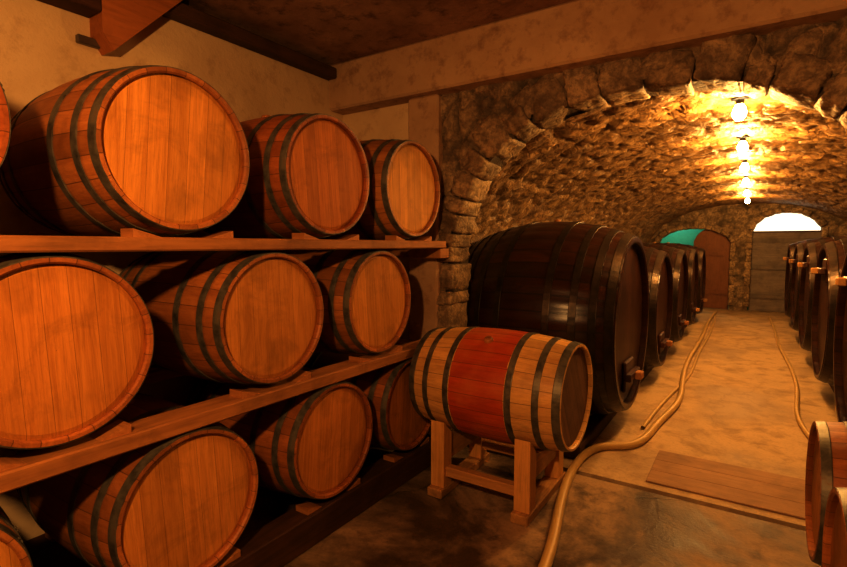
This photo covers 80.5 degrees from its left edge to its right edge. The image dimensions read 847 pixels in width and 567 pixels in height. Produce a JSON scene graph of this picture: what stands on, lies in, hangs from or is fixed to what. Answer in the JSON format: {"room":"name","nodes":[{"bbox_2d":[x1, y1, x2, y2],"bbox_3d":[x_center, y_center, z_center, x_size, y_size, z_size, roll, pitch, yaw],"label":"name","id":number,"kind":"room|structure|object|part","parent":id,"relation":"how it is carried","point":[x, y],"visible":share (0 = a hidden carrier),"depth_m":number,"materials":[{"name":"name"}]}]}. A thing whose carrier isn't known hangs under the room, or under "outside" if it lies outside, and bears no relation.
{"room":"wine cellar","nodes":[
{"label":"wine cellar","id":0,"kind":"room"},
{"bbox_2d":[0,0,342,541],"bbox_3d":[-2.393,-0.084,1.684,0.150,2.910,6.500,3,5,33],"label":"wall","id":1,"kind":"structure","parent":0,"point":[40,53],"depth_m":2.69,"materials":[{"name":"paint"}]},
{"bbox_2d":[38,0,181,54],"bbox_3d":[-2.178,-1.323,1.651,0.140,0.435,2.940,3,5,33],"label":"corbel","id":2,"kind":"object","parent":1,"relation":"attached to","point":[113,23],"visible":1,"depth_m":2.52,"materials":[{"name":"wood"}]},
{"bbox_2d":[162,2,336,79],"bbox_3d":[-1.130,-1.586,3.275,0.100,0.080,1.530,3,5,33],"label":"ceiling beam","id":3,"kind":"structure","parent":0,"point":[182,13],"depth_m":3.21,"materials":[{"name":"brown wood"}]},
{"bbox_2d":[181,0,573,65],"bbox_3d":[-0.175,-1.499,0.120,5.450,0.150,6.500,3,5,33],"label":"ceiling","id":4,"kind":"structure","parent":0,"point":[329,32],"depth_m":3.12,"materials":[{"name":"wood"}]},
{"bbox_2d":[408,94,443,429],"bbox_3d":[0.017,-0.064,3.703,0.260,2.560,0.095,3,5,33],"label":"pilaster","id":5,"kind":"object","parent":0,"point":[426,116],"depth_m":3.62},
{"bbox_2d":[80,447,821,566],"bbox_3d":[-0.214,1.542,0.295,5.450,0.120,6.360,3,5,33],"label":"floor","id":6,"kind":"structure","parent":0,"point":[605,524],"depth_m":2.63,"materials":[{"name":"concrete"}]},
{"bbox_2d":[0,228,448,566],"bbox_3d":[-1.266,0.554,2.192,0.935,1.558,3.900,3,5,33],"label":"rack","id":7,"kind":"object","parent":6,"relation":"on","point":[283,539],"visible":0.55,"depth_m":2.24,"materials":[{"name":"brown wood"}]},
{"bbox_2d":[0,82,10,166],"bbox_3d":[-1.717,-0.469,1.414,0.920,0.692,0.674,3,5,32],"label":"wine barrel","id":8,"kind":"object","parent":7,"relation":"on","point":[5,119],"visible":1,"depth_m":1.41,"materials":[{"name":"brown wood"}]},
{"bbox_2d":[0,507,32,566],"bbox_3d":[-1.732,0.891,1.529,0.920,0.704,0.686,3,6,33],"label":"wine barrel","id":9,"kind":"object","parent":7,"relation":"on","point":[13,551],"visible":1,"depth_m":1.49,"materials":[{"name":"brown wood"}]},
{"bbox_2d":[0,252,153,448],"bbox_3d":[-1.516,0.183,1.806,0.920,0.692,0.674,3,5,33],"label":"wine barrel","id":10,"kind":"object","parent":7,"relation":"on","point":[77,338],"visible":0.94,"depth_m":1.58,"materials":[{"name":"brown wood"}]},
{"bbox_2d":[0,65,249,236],"bbox_3d":[-1.276,-0.523,2.116,0.920,0.692,0.674,3,5,34],"label":"wine barrel","id":11,"kind":"object","parent":7,"relation":"on","point":[157,150],"visible":0.91,"depth_m":1.82,"materials":[{"name":"brown wood"}]},
{"bbox_2d":[16,393,258,566],"bbox_3d":[-1.270,0.839,2.205,0.920,0.692,0.674,3,5,34],"label":"wine barrel","id":12,"kind":"object","parent":7,"relation":"on","point":[186,499],"visible":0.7,"depth_m":1.90,"materials":[{"name":"brown wood"}]},
{"bbox_2d":[119,250,323,384],"bbox_3d":[-1.046,0.128,2.518,0.920,0.706,0.687,3,6,33],"label":"wine barrel","id":13,"kind":"object","parent":7,"relation":"on","point":[247,317],"visible":0.8,"depth_m":2.21,"materials":[{"name":"brown wood"}]},
{"bbox_2d":[185,367,372,499],"bbox_3d":[-0.835,0.788,2.862,0.920,0.692,0.674,3,5,33],"label":"wine barrel","id":14,"kind":"object","parent":7,"relation":"on","point":[313,444],"visible":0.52,"depth_m":2.53,"materials":[{"name":"brown wood"}]},
{"bbox_2d":[203,113,369,238],"bbox_3d":[-0.843,-0.574,2.775,0.920,0.692,0.674,3,5,34],"label":"wine barrel","id":15,"kind":"object","parent":7,"relation":"on","point":[309,173],"visible":0.68,"depth_m":2.46,"materials":[{"name":"brown wood"}]},
{"bbox_2d":[274,249,410,353],"bbox_3d":[-0.625,0.079,3.161,0.920,0.692,0.674,3,5,33],"label":"wine barrel","id":16,"kind":"object","parent":7,"relation":"on","point":[366,293],"visible":0.5,"depth_m":2.85,"materials":[{"name":"brown wood"}]},
{"bbox_2d":[303,351,430,450],"bbox_3d":[-0.446,0.742,3.466,0.920,0.692,0.674,3,5,33],"label":"wine barrel","id":17,"kind":"object","parent":7,"relation":"on","point":[397,425],"visible":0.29,"depth_m":3.11,"materials":[{"name":"brown wood"}]},
{"bbox_2d":[321,139,439,239],"bbox_3d":[-0.433,-0.621,3.389,0.920,0.692,0.674,3,5,33],"label":"wine barrel","id":18,"kind":"object","parent":7,"relation":"on","point":[403,201],"visible":0.4,"depth_m":3.08,"materials":[{"name":"brown wood"}]},
{"bbox_2d":[427,420,565,526],"bbox_3d":[0.466,1.039,3.088,0.635,0.455,0.660,3,5,33],"label":"stand","id":19,"kind":"object","parent":6,"relation":"on","point":[530,497],"visible":0.84,"depth_m":2.97,"materials":[{"name":"brown wood"}]},
{"bbox_2d":[409,326,592,451],"bbox_3d":[0.468,0.613,3.054,0.969,0.669,0.677,3,5,36],"label":"wine barrel","id":20,"kind":"object","parent":19,"relation":"on","point":[495,384],"visible":0.99,"depth_m":2.79,"materials":[{"name":"red wood"}]},
{"bbox_3d":[1.920,1.330,1.707,0.720,0.085,1.340,3,5,33],"label":"rail","id":21,"kind":"object","parent":6,"relation":"on","visible":0},
{"bbox_2d":[805,421,846,565],"bbox_3d":[2.111,0.924,1.970,0.920,0.689,0.674,3,5,33],"label":"wine barrel","id":22,"kind":"object","parent":21,"relation":"on","point":[826,460],"visible":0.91,"depth_m":2.10,"materials":[{"name":"brown wood"}]},
{"bbox_2d":[822,487,846,566],"bbox_3d":[1.728,0.992,1.387,0.920,0.682,0.674,3,5,33],"label":"wine barrel","id":23,"kind":"object","parent":21,"relation":"on","point":[834,542],"visible":1,"depth_m":1.76,"materials":[{"name":"brown wood"}]},
{"bbox_2d":[329,0,846,114],"bbox_3d":[1.448,-1.440,2.613,5.150,0.350,0.170,3,5,33],"label":"ceiling beam","id":24,"kind":"structure","parent":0,"point":[574,34],"depth_m":2.97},
{"bbox_2d":[343,73,846,339],"bbox_3d":[1.552,-0.176,2.869,5.150,2.910,0.210,3,5,33],"label":"wall","id":25,"kind":"structure","parent":0,"point":[389,122],"depth_m":3.83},
{"bbox_2d":[436,33,846,430],"bbox_3d":[1.311,-0.070,3.005,2.954,2.531,0.384,3,5,33],"label":"stone arch","id":26,"kind":"object","parent":25,"relation":"attached to","point":[721,63],"visible":0.68,"depth_m":2.95,"materials":[{"name":"brown stone"}]},
{"bbox_2d":[439,17,846,291],"bbox_3d":[1.331,-0.016,2.866,2.856,2.592,0.108,3,5,33],"label":"stone wall","id":27,"kind":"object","parent":25,"relation":"attached to","point":[827,40],"depth_m":3.20,"materials":[{"name":"brown stone"}]},
{"bbox_2d":[466,305,837,530],"bbox_3d":[5.123,0.948,8.017,4.900,0.120,12.335,3,5,33],"label":"floor","id":28,"kind":"structure","parent":0,"point":[736,408],"depth_m":4.54,"materials":[{"name":"concrete"}]},
{"bbox_2d":[564,325,686,458],"bbox_3d":[3.113,0.884,7.386,0.900,0.104,8.780,3,5,33],"label":"rail","id":29,"kind":"object","parent":28,"relation":"on","point":[597,423],"visible":0.04,"depth_m":3.88,"materials":[{"name":"brown wood"}]},
{"bbox_2d":[467,219,648,415],"bbox_3d":[1.146,0.278,4.351,1.452,1.688,1.670,3,4,33],"label":"wine barrel","id":30,"kind":"object","parent":29,"relation":"on","point":[581,282],"visible":0.76,"depth_m":3.74,"materials":[{"name":"wood"}]},
{"bbox_2d":[643,245,672,368],"bbox_3d":[2.110,0.245,5.826,1.452,1.502,1.485,3,6,33],"label":"wine barrel","id":31,"kind":"object","parent":29,"relation":"on","point":[659,264],"visible":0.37,"depth_m":5.36,"materials":[{"name":"wood"}]},
{"bbox_2d":[643,242,688,341],"bbox_3d":[3.051,0.135,7.261,1.452,1.508,1.491,3,6,33],"label":"wine barrel","id":32,"kind":"object","parent":29,"relation":"on","point":[679,260],"visible":0.27,"depth_m":6.82,"materials":[{"name":"wood"}]},
{"bbox_2d":[653,242,699,325],"bbox_3d":[3.982,0.026,8.679,1.452,1.496,1.479,3,5,33],"label":"wine barrel","id":33,"kind":"object","parent":29,"relation":"on","point":[692,254],"visible":0.23,"depth_m":8.29,"materials":[{"name":"wood"}]},
{"bbox_2d":[667,242,706,313],"bbox_3d":[4.913,-0.083,10.098,1.452,1.514,1.498,3,6,33],"label":"wine barrel","id":34,"kind":"object","parent":29,"relation":"on","point":[701,252],"visible":0.22,"depth_m":9.72,"materials":[{"name":"wood"}]},
{"bbox_2d":[538,311,716,566],"bbox_3d":[3.250,0.998,6.213,0.401,0.055,11.397,3,5,35],"label":"hose","id":35,"kind":"object","parent":28,"relation":"on","point":[549,552],"visible":1,"depth_m":3.53,"materials":[{"name":"rubber"}]},
{"bbox_2d":[641,316,715,429],"bbox_3d":[3.985,0.932,7.224,0.151,0.031,7.702,3,5,34],"label":"hose","id":36,"kind":"object","parent":28,"relation":"on","point":[674,390],"visible":0.87,"depth_m":5.06,"materials":[{"name":"rubber"}]},
{"bbox_2d":[646,450,804,519],"bbox_3d":[2.050,1.260,3.092,1.160,0.012,0.562,3,5,33],"label":"boards","id":37,"kind":"object","parent":28,"relation":"on","point":[776,493],"visible":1,"depth_m":3.14,"materials":[{"name":"brown wood"}]},
{"bbox_2d":[768,316,809,438],"bbox_3d":[4.833,0.965,6.755,0.207,0.039,8.359,3,5,31],"label":"hose","id":38,"kind":"object","parent":28,"relation":"on","point":[802,426],"visible":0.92,"depth_m":5.09,"materials":[{"name":"rubber"}]},
{"bbox_3d":[5.289,0.993,5.966,0.900,0.104,8.780,3,5,33],"label":"rail","id":39,"kind":"object","parent":28,"relation":"on","visible":0},
{"bbox_2d":[783,237,822,316],"bbox_3d":[7.295,-0.027,8.934,1.452,1.594,1.576,3,5,33],"label":"wine barrel","id":40,"kind":"object","parent":39,"relation":"on","point":[791,247],"visible":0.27,"depth_m":9.15,"materials":[{"name":"wood"}]},
{"bbox_2d":[789,236,840,330],"bbox_3d":[6.336,0.086,7.474,1.452,1.596,1.578,3,5,33],"label":"wine barrel","id":41,"kind":"object","parent":39,"relation":"on","point":[799,248],"visible":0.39,"depth_m":7.66,"materials":[{"name":"wood"}]},
{"bbox_2d":[797,236,846,351],"bbox_3d":[5.378,0.198,6.014,1.452,1.597,1.579,3,5,33],"label":"wine barrel","id":42,"kind":"object","parent":39,"relation":"on","point":[811,251],"visible":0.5,"depth_m":6.19,"materials":[{"name":"wood"}]},
{"bbox_2d":[810,238,846,385],"bbox_3d":[4.420,0.310,4.554,1.452,1.604,1.586,3,5,33],"label":"wine barrel","id":43,"kind":"object","parent":39,"relation":"on","point":[831,256],"visible":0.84,"depth_m":4.73,"materials":[{"name":"wood"}]},
{"bbox_2d":[833,254,846,421],"bbox_3d":[3.462,0.423,3.094,1.452,1.603,1.585,3,6,33],"label":"wine barrel","id":44,"kind":"object","parent":39,"relation":"on","point":[840,327],"visible":0.9,"depth_m":3.86,"materials":[{"name":"wood"}]},
{"bbox_2d":[469,91,846,250],"bbox_3d":[4.538,-0.278,7.118,4.272,2.461,10.226,3,5,33],"label":"vault","id":45,"kind":"object","parent":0,"point":[635,167],"visible":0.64,"depth_m":4.84,"materials":[{"name":"stone"}]},
{"bbox_2d":[731,96,748,120],"bbox_3d":[1.997,-1.101,3.159,0.100,0.140,0.100,3,5,33],"label":"bulb","id":46,"kind":"object","parent":45,"relation":"attached to","point":[739,112],"visible":0.99,"depth_m":3.13,"materials":[{"name":"white glass"}]},
{"bbox_2d":[736,136,749,152],"bbox_3d":[2.736,-1.187,4.286,0.100,0.140,0.100,3,5,33],"label":"bulb","id":47,"kind":"object","parent":45,"relation":"attached to","point":[742,147],"visible":0.91,"depth_m":4.26,"materials":[{"name":"white glass"}]},
{"bbox_2d":[739,159,748,171],"bbox_3d":[3.475,-1.274,5.412,0.100,0.140,0.100,3,5,33],"label":"bulb","id":48,"kind":"object","parent":45,"relation":"attached to","point":[744,167],"visible":0.96,"depth_m":5.39,"materials":[{"name":"white glass"}]},
{"bbox_2d":[742,175,750,185],"bbox_3d":[4.297,-1.370,6.663,0.100,0.140,0.100,3,5,33],"label":"bulb","id":49,"kind":"object","parent":45,"relation":"attached to","point":[745,182],"visible":0.94,"depth_m":6.64,"materials":[{"name":"white glass"}]},
{"bbox_2d":[744,187,749,195],"bbox_3d":[5.228,-1.479,8.082,0.100,0.140,0.100,3,5,33],"label":"bulb","id":50,"kind":"object","parent":45,"relation":"attached to","point":[746,193],"visible":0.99,"depth_m":8.06,"materials":[{"name":"white glass"}]},
{"bbox_2d":[660,229,747,309],"bbox_3d":[6.894,-0.827,12.701,2.400,2.700,1.350,3,5,33],"label":"wall","id":51,"kind":"structure","parent":0,"point":[687,237],"depth_m":13.33,"materials":[{"name":"teal paint"}]},
{"bbox_2d":[649,203,846,310],"bbox_3d":[7.340,-0.702,11.365,4.456,2.655,0.372,3,5,33],"label":"wall","id":52,"kind":"structure","parent":0,"point":[738,222],"depth_m":11.37,"materials":[{"name":"stone"}]},
{"bbox_3d":[6.442,-0.479,11.971,1.794,1.926,0.366,3,5,33],"label":"trim","id":53,"kind":"part","parent":52,"relation":"part of","materials":[{"name":"stone"}]},
{"bbox_2d":[694,229,730,308],"bbox_3d":[6.778,-0.360,11.789,0.760,1.890,0.080,3,5,33],"label":"door","id":54,"kind":"structure","parent":52,"relation":"in","point":[716,246],"depth_m":11.72,"materials":[{"name":"brown wood"}]},
{"bbox_2d":[748,232,821,311],"bbox_3d":[7.960,-0.243,11.046,1.240,1.770,0.120,3,5,33],"label":"door","id":55,"kind":"structure","parent":52,"relation":"in","point":[768,266],"depth_m":11.18,"materials":[{"name":"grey wood"}]},
{"bbox_3d":[7.933,-0.543,10.990,1.522,2.214,0.366,3,5,33],"label":"trim","id":56,"kind":"part","parent":52,"relation":"part of","materials":[{"name":"stone"}]},
{"bbox_2d":[753,213,820,232],"bbox_3d":[7.974,-1.347,10.982,1.240,0.438,0.070,3,5,33],"label":"window","id":57,"kind":"structure","parent":52,"relation":"in","point":[783,222],"depth_m":10.97,"materials":[{"name":"white glass"}]}
]}

